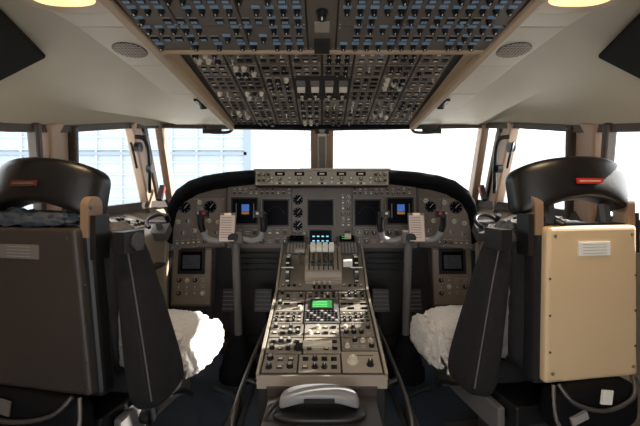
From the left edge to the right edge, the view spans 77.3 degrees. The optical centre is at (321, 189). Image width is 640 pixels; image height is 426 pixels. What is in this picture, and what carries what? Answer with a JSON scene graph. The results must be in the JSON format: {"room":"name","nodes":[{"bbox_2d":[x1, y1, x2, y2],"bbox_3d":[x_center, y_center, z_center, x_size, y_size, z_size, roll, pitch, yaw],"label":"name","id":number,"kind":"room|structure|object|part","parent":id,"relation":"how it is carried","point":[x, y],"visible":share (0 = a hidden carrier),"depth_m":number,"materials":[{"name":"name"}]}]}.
{"room":"control cabin","nodes":[
{"label":"control cabin","id":0,"kind":"room"},
{"bbox_2d":[109,207,211,319],"bbox_3d":[-1.109,0.458,1.506,0.940,1.385,4.188,0,0,19],"label":"wall","id":1,"kind":"structure","parent":0,"point":[142,214],"depth_m":2.87,"materials":[{"name":"grey plastic"}]},
{"bbox_2d":[27,122,174,215],"bbox_3d":[-1.212,-0.137,2.088,0.220,0.619,1.699,0,0,10],"label":"window","id":2,"kind":"structure","parent":1,"relation":"in","point":[52,143],"depth_m":2.35,"materials":[{"name":"beige plastic"}]},
{"bbox_2d":[0,122,314,214],"bbox_3d":[-0.872,-0.133,2.466,0.922,0.615,2.354,0,0,41],"label":"trim","id":3,"kind":"structure","parent":1,"relation":"attached to","point":[4,127],"depth_m":2.36,"materials":[{"name":"brown plastic"}]},
{"bbox_2d":[129,135,165,200],"bbox_3d":[-1.074,-0.124,2.482,0.096,0.397,0.439,0,0,0],"label":"handle","id":4,"kind":"object","parent":3,"relation":"attached to","point":[138,146],"depth_m":2.41,"materials":[{"name":"black metal"}]},
{"bbox_2d":[213,378,256,425],"bbox_3d":[-0.508,1.138,1.700,0.236,0.024,1.900,0,0,0],"label":"rail","id":5,"kind":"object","parent":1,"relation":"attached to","point":[215,388],"depth_m":2.12,"materials":[{"name":"silver metal"}]},
{"bbox_2d":[310,131,333,167],"bbox_3d":[0.000,-0.240,2.972,0.180,0.443,0.517,0,0,0],"label":"post","id":6,"kind":"object","parent":1,"relation":"attached to","point":[321,147],"visible":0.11,"depth_m":2.89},
{"bbox_2d":[151,353,477,425],"bbox_3d":[0.000,1.180,1.200,2.900,0.060,3.800,0,0,0],"label":"floor","id":7,"kind":"structure","parent":0,"point":[438,406],"depth_m":2.13,"materials":[{"name":"carpet"}]},
{"bbox_2d":[0,157,223,425],"bbox_3d":[-0.850,0.521,1.605,0.750,1.254,0.844,0,0,0],"label":"seat","id":8,"kind":"object","parent":7,"relation":"on","point":[89,336],"visible":1,"depth_m":1.27,"materials":[{"name":"black"}]},
{"bbox_3d":[-0.961,0.375,1.270,0.496,0.462,0.007,0,0,12],"label":"label plate","id":9,"kind":"part","parent":8,"relation":"part of","materials":[{"name":"grey"}]},
{"bbox_3d":[-0.948,0.383,1.334,0.556,0.535,0.070,0,0,12],"label":"frame","id":10,"kind":"part","parent":8,"relation":"part of","materials":[{"name":"black plastic"}]},
{"bbox_2d":[71,221,134,373],"bbox_3d":[-0.898,0.380,1.444,0.581,0.544,0.205,0,0,12],"label":"backrest cushion","id":11,"kind":"object","parent":8,"relation":"on","point":[117,269],"depth_m":1.31,"materials":[{"name":"fabric"}]},
{"bbox_3d":[-0.848,0.948,1.584,0.552,0.405,0.560,0,0,12],"label":"seat","id":12,"kind":"part","parent":8,"relation":"part of","materials":[{"name":"black"}]},
{"bbox_2d":[110,309,223,392],"bbox_3d":[-0.790,0.676,1.731,0.570,0.216,0.575,0,0,11],"label":"seat cushion","id":13,"kind":"object","parent":8,"relation":"on","point":[200,338],"depth_m":1.71,"materials":[{"name":"fur"}]},
{"bbox_2d":[109,213,171,304],"bbox_3d":[-1.103,0.646,2.090,0.474,1.033,0.740,0,0,0],"label":"console","id":14,"kind":"object","parent":7,"relation":"on","point":[156,232],"visible":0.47,"depth_m":2.31,"materials":[{"name":"silver metal"}]},
{"bbox_2d":[219,244,257,386],"bbox_3d":[-0.510,0.719,2.458,0.240,0.863,0.244,0,0,0],"label":"column","id":15,"kind":"structure","parent":7,"relation":"on","point":[238,353],"depth_m":2.38,"materials":[{"name":"grey paint"}]},
{"bbox_2d":[226,230,243,243],"bbox_3d":[-0.510,0.275,2.328,0.100,0.075,0.095,0,0,0],"label":"hub","id":16,"kind":"object","parent":15,"relation":"attached to","point":[237,236],"visible":0.84,"depth_m":2.31,"materials":[{"name":"grey paint"}]},
{"bbox_2d":[218,213,235,241],"bbox_3d":[-0.545,0.216,2.303,0.095,0.166,0.049,0,0,0],"label":"checklist","id":17,"kind":"object","parent":16,"relation":"attached to","point":[227,221],"visible":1,"depth_m":2.30,"materials":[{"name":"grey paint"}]},
{"bbox_2d":[196,211,266,243],"bbox_3d":[-0.510,0.215,2.290,0.400,0.195,0.135,0,0,0],"label":"yoke","id":18,"kind":"object","parent":16,"relation":"attached to","point":[262,215],"visible":0.91,"depth_m":2.27,"materials":[{"name":"grey plastic"}]},
{"bbox_2d":[219,289,271,353],"bbox_3d":[-0.510,0.913,2.809,0.420,0.475,0.241,0,0,0],"label":"rudder pedals","id":19,"kind":"object","parent":7,"relation":"on","point":[263,297],"visible":0.58,"depth_m":2.72,"materials":[{"name":"black metal"}]},
{"bbox_2d":[229,235,414,425],"bbox_3d":[0.000,0.719,2.034,0.714,0.863,1.373,0,0,0],"label":"pedestal","id":20,"kind":"object","parent":7,"relation":"on","point":[321,327],"visible":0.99,"depth_m":1.86,"materials":[{"name":"grey metal"}]},
{"bbox_2d":[261,384,365,425],"bbox_3d":[-0.038,0.913,1.470,0.396,0.375,0.170,0,0,0],"label":"telephone handset","id":21,"kind":"object","parent":20,"relation":"attached to","point":[306,404],"visible":0.99,"depth_m":1.43,"materials":[{"name":"black plastic"}]},
{"bbox_2d":[166,168,478,336],"bbox_3d":[0.000,0.505,2.728,1.937,1.290,0.645,0,0,0],"label":"panel","id":22,"kind":"object","parent":7,"relation":"on","point":[321,205],"visible":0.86,"depth_m":2.63,"materials":[{"name":"black"}]},
{"bbox_3d":[-0.825,0.555,2.573,0.250,0.371,0.155,0,0,0],"label":"outboard panel","id":23,"kind":"part","parent":22,"relation":"part of","materials":[{"name":"silver metal"}]},
{"bbox_3d":[-0.796,0.171,2.587,0.366,0.420,0.064,0,0,-27],"label":"outboard panel","id":24,"kind":"part","parent":22,"relation":"part of","materials":[{"name":"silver metal"}]},
{"bbox_3d":[0.000,-0.074,2.517,0.850,0.119,0.148,0,0,0],"label":"mode control panel","id":25,"kind":"part","parent":22,"relation":"part of","materials":[{"name":"silver metal"}]},
{"bbox_3d":[0.796,0.171,2.587,0.366,0.420,0.063,0,0,27],"label":"outboard panel","id":26,"kind":"part","parent":22,"relation":"part of","materials":[{"name":"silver metal"}]},
{"bbox_3d":[0.825,0.555,2.574,0.250,0.371,0.154,0,0,0],"label":"outboard panel","id":27,"kind":"part","parent":22,"relation":"part of","materials":[{"name":"silver metal"}]},
{"bbox_2d":[372,289,421,353],"bbox_3d":[0.510,0.913,2.809,0.420,0.475,0.241,0,0,0],"label":"rudder pedals","id":28,"kind":"object","parent":7,"relation":"on","point":[380,297],"visible":0.45,"depth_m":2.72,"materials":[{"name":"black metal"}]},
{"bbox_2d":[386,244,424,386],"bbox_3d":[0.510,0.719,2.458,0.240,0.863,0.244,0,0,0],"label":"column","id":29,"kind":"structure","parent":7,"relation":"on","point":[407,359],"depth_m":2.38,"materials":[{"name":"black metal"}]},
{"bbox_2d":[400,230,417,243],"bbox_3d":[0.510,0.275,2.328,0.100,0.075,0.095,0,0,0],"label":"hub","id":30,"kind":"object","parent":29,"relation":"attached to","point":[406,236],"visible":0.83,"depth_m":2.31,"materials":[{"name":"grey paint"}]},
{"bbox_2d":[377,211,447,243],"bbox_3d":[0.510,0.215,2.290,0.400,0.195,0.135,0,0,0],"label":"yoke","id":31,"kind":"object","parent":30,"relation":"attached to","point":[381,215],"visible":0.88,"depth_m":2.27,"materials":[{"name":"grey plastic"}]},
{"bbox_2d":[408,213,425,241],"bbox_3d":[0.545,0.216,2.303,0.095,0.166,0.049,0,0,0],"label":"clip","id":32,"kind":"object","parent":30,"relation":"attached to","point":[416,221],"visible":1,"depth_m":2.30,"materials":[{"name":"beige paper"}]},
{"bbox_2d":[410,156,639,425],"bbox_3d":[0.792,0.517,1.672,0.701,1.262,0.826,0,0,0],"label":"seat","id":33,"kind":"object","parent":7,"relation":"on","point":[543,332],"visible":1,"depth_m":1.35,"materials":[{"name":"fabric"}]},
{"bbox_2d":[410,305,529,382],"bbox_3d":[0.747,0.676,1.799,0.569,0.216,0.578,0,0,-10],"label":"seat cushion","id":34,"kind":"object","parent":33,"relation":"on","point":[431,332],"depth_m":1.74,"materials":[{"name":"fur"}]},
{"bbox_3d":[0.803,0.948,1.647,0.552,0.405,0.560,0,0,-10],"label":"seat","id":35,"kind":"part","parent":33,"relation":"part of","materials":[{"name":"black"}]},
{"bbox_2d":[494,218,583,369],"bbox_3d":[0.849,0.380,1.506,0.514,0.546,0.205,0,0,-10],"label":"backrest cushion","id":36,"kind":"object","parent":33,"relation":"on","point":[510,267],"depth_m":1.39,"materials":[{"name":"fabric"}]},
{"bbox_3d":[0.894,0.383,1.395,0.399,0.535,0.070,0,0,-10],"label":"frame","id":37,"kind":"part","parent":33,"relation":"part of","materials":[{"name":"plastic"}]},
{"bbox_3d":[0.905,0.375,1.330,0.336,0.462,0.007,0,0,-10],"label":"label plate","id":38,"kind":"part","parent":33,"relation":"part of","materials":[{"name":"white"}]},
{"bbox_2d":[472,213,628,380],"bbox_3d":[1.104,0.646,2.090,0.471,1.033,0.740,0,0,0],"label":"console","id":39,"kind":"object","parent":7,"relation":"on","point":[478,229],"visible":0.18,"depth_m":2.30,"materials":[{"name":"silver metal"}]},
{"bbox_2d":[0,0,639,125],"bbox_3d":[0.000,-0.400,1.080,2.687,0.380,3.360,0,0,0],"label":"ceiling","id":40,"kind":"structure","parent":0,"point":[79,80],"depth_m":1.66,"materials":[{"name":"beige plastic"}]},
{"bbox_2d":[0,9,45,80],"bbox_3d":[-1.008,-0.449,1.225,0.192,0.138,0.379,0,0,-8],"label":"sun visor","id":41,"kind":"object","parent":40,"relation":"attached to","point":[18,52],"visible":1,"depth_m":1.30,"materials":[{"name":"black plastic"}]},
{"bbox_2d":[54,12,199,107],"bbox_3d":[-0.685,-0.493,1.500,0.230,0.127,1.213,0,0,3],"label":"trim","id":42,"kind":"structure","parent":40,"relation":"attached to","point":[105,28],"depth_m":1.51,"materials":[{"name":"beige plastic"}]},
{"bbox_2d":[23,0,109,13],"bbox_3d":[-0.700,-0.526,1.090,0.260,0.037,0.200,0,0,0],"label":"dome light","id":43,"kind":"object","parent":42,"relation":"attached to","point":[60,6],"visible":0.88,"depth_m":1.12,"materials":[{"name":"beige plastic"}]},
{"bbox_2d":[194,99,206,108],"bbox_3d":[-0.600,-0.434,2.007,0.070,0.057,0.098,0,0,0],"label":"air vent","id":44,"kind":"object","parent":42,"relation":"attached to","point":[202,106],"visible":0.51,"depth_m":2.00,"materials":[{"name":"black plastic"}]},
{"bbox_2d":[109,40,150,58],"bbox_3d":[-0.700,-0.511,1.460,0.140,0.024,0.139,0,0,0],"label":"ceiling speaker","id":45,"kind":"object","parent":40,"relation":"attached to","point":[128,49],"depth_m":1.45},
{"bbox_2d":[203,126,232,133],"bbox_3d":[-0.667,-0.384,2.569,0.200,0.057,0.058,0,0,-6],"label":"clip","id":46,"kind":"object","parent":40,"relation":"attached to","point":[205,130],"visible":0.76,"depth_m":2.54,"materials":[{"name":"black plastic"}]},
{"bbox_2d":[98,0,545,129],"bbox_3d":[0.000,-0.483,1.425,1.253,0.318,1.508,0,0,0],"label":"panel","id":47,"kind":"object","parent":40,"relation":"attached to","point":[253,64],"visible":1,"depth_m":1.34,"materials":[{"name":"black"}]},
{"bbox_2d":[315,129,328,135],"bbox_3d":[0.000,-0.402,2.595,0.090,0.117,0.080,0,0,0],"label":"magnetic compass","id":48,"kind":"object","parent":40,"relation":"attached to","point":[320,132],"visible":0.56,"depth_m":2.56,"materials":[{"name":"black plastic"}]},
{"bbox_2d":[411,126,440,133],"bbox_3d":[0.667,-0.384,2.569,0.200,0.057,0.058,0,0,6],"label":"clip","id":49,"kind":"object","parent":40,"relation":"attached to","point":[438,130],"visible":0.85,"depth_m":2.54,"materials":[{"name":"black plastic"}]},
{"bbox_2d":[493,40,534,58],"bbox_3d":[0.700,-0.511,1.460,0.140,0.024,0.139,0,0,0],"label":"ceiling speaker","id":50,"kind":"object","parent":40,"relation":"attached to","point":[514,49],"depth_m":1.45},
{"bbox_2d":[444,12,589,107],"bbox_3d":[0.685,-0.493,1.500,0.230,0.127,1.213,0,0,-3],"label":"trim","id":51,"kind":"structure","parent":40,"relation":"attached to","point":[538,28],"depth_m":1.51,"materials":[{"name":"beige plastic"}]},
{"bbox_2d":[437,99,449,108],"bbox_3d":[0.600,-0.434,2.007,0.070,0.057,0.098,0,0,0],"label":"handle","id":52,"kind":"object","parent":51,"relation":"attached to","point":[441,106],"visible":0.49,"depth_m":2.00,"materials":[{"name":"black plastic"}]},
{"bbox_2d":[534,0,620,13],"bbox_3d":[0.700,-0.526,1.090,0.260,0.037,0.200,0,0,0],"label":"dome light","id":53,"kind":"object","parent":51,"relation":"attached to","point":[549,6],"visible":0.85,"depth_m":1.12,"materials":[{"name":"beige plastic"}]},
{"bbox_2d":[598,13,639,78],"bbox_3d":[1.008,-0.449,1.225,0.192,0.138,0.379,0,0,8],"label":"sun visor","id":54,"kind":"object","parent":40,"relation":"attached to","point":[623,52],"visible":1,"depth_m":1.30,"materials":[{"name":"black plastic"}]},
{"bbox_2d":[432,207,639,425],"bbox_3d":[1.109,0.458,1.506,0.940,1.385,4.188,0,0,-19],"label":"wall","id":55,"kind":"structure","parent":0,"point":[504,213],"depth_m":1.72,"materials":[{"name":"grey plastic"}]},
{"bbox_2d":[387,378,430,425],"bbox_3d":[0.508,1.138,1.700,0.236,0.024,1.900,0,0,0],"label":"rail","id":56,"kind":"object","parent":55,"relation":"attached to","point":[428,388],"depth_m":2.12,"materials":[{"name":"silver metal"}]},
{"bbox_2d":[329,122,639,231],"bbox_3d":[0.872,-0.133,2.466,0.922,0.615,2.354,0,0,-41],"label":"trim","id":57,"kind":"structure","parent":55,"relation":"attached to","point":[625,127],"depth_m":2.21,"materials":[{"name":"brown plastic"}]},
{"bbox_2d":[478,135,515,200],"bbox_3d":[1.074,-0.124,2.482,0.095,0.398,0.439,0,0,0],"label":"handle","id":58,"kind":"object","parent":57,"relation":"attached to","point":[510,146],"depth_m":2.43,"materials":[{"name":"black metal"}]},
{"bbox_2d":[469,121,616,221],"bbox_3d":[1.212,-0.137,2.088,0.220,0.619,1.699,0,0,-10],"label":"window","id":59,"kind":"structure","parent":55,"relation":"in","point":[592,143],"depth_m":2.04,"materials":[{"name":"beige plastic"}]},
{"label":"outside","id":60,"kind":"structure","parent":0,"visible":0},
{"bbox_2d":[611,204,639,218],"bbox_3d":[0.000,9.250,60.000,400.000,0.200,400.000,0,0,0],"label":"apron","id":61,"kind":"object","parent":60,"point":[637,206],"depth_m":187.70,"materials":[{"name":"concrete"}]},
{"bbox_2d":[0,129,260,209],"bbox_3d":[-25.975,-2.850,51.850,35.050,24.000,8.300,0,0,0],"label":"building","id":62,"kind":"structure","parent":61,"relation":"on","point":[194,154],"depth_m":48.01,"materials":[{"name":"grey"}]},
{"bbox_2d":[300,133,611,213],"bbox_3d":[30.000,-1.850,94.875,70.000,22.000,10.250,0,0,0],"label":"sky","id":63,"kind":"structure","parent":61,"relation":"on","point":[447,155],"depth_m":89.99,"materials":[{"name":"white"}]}
]}

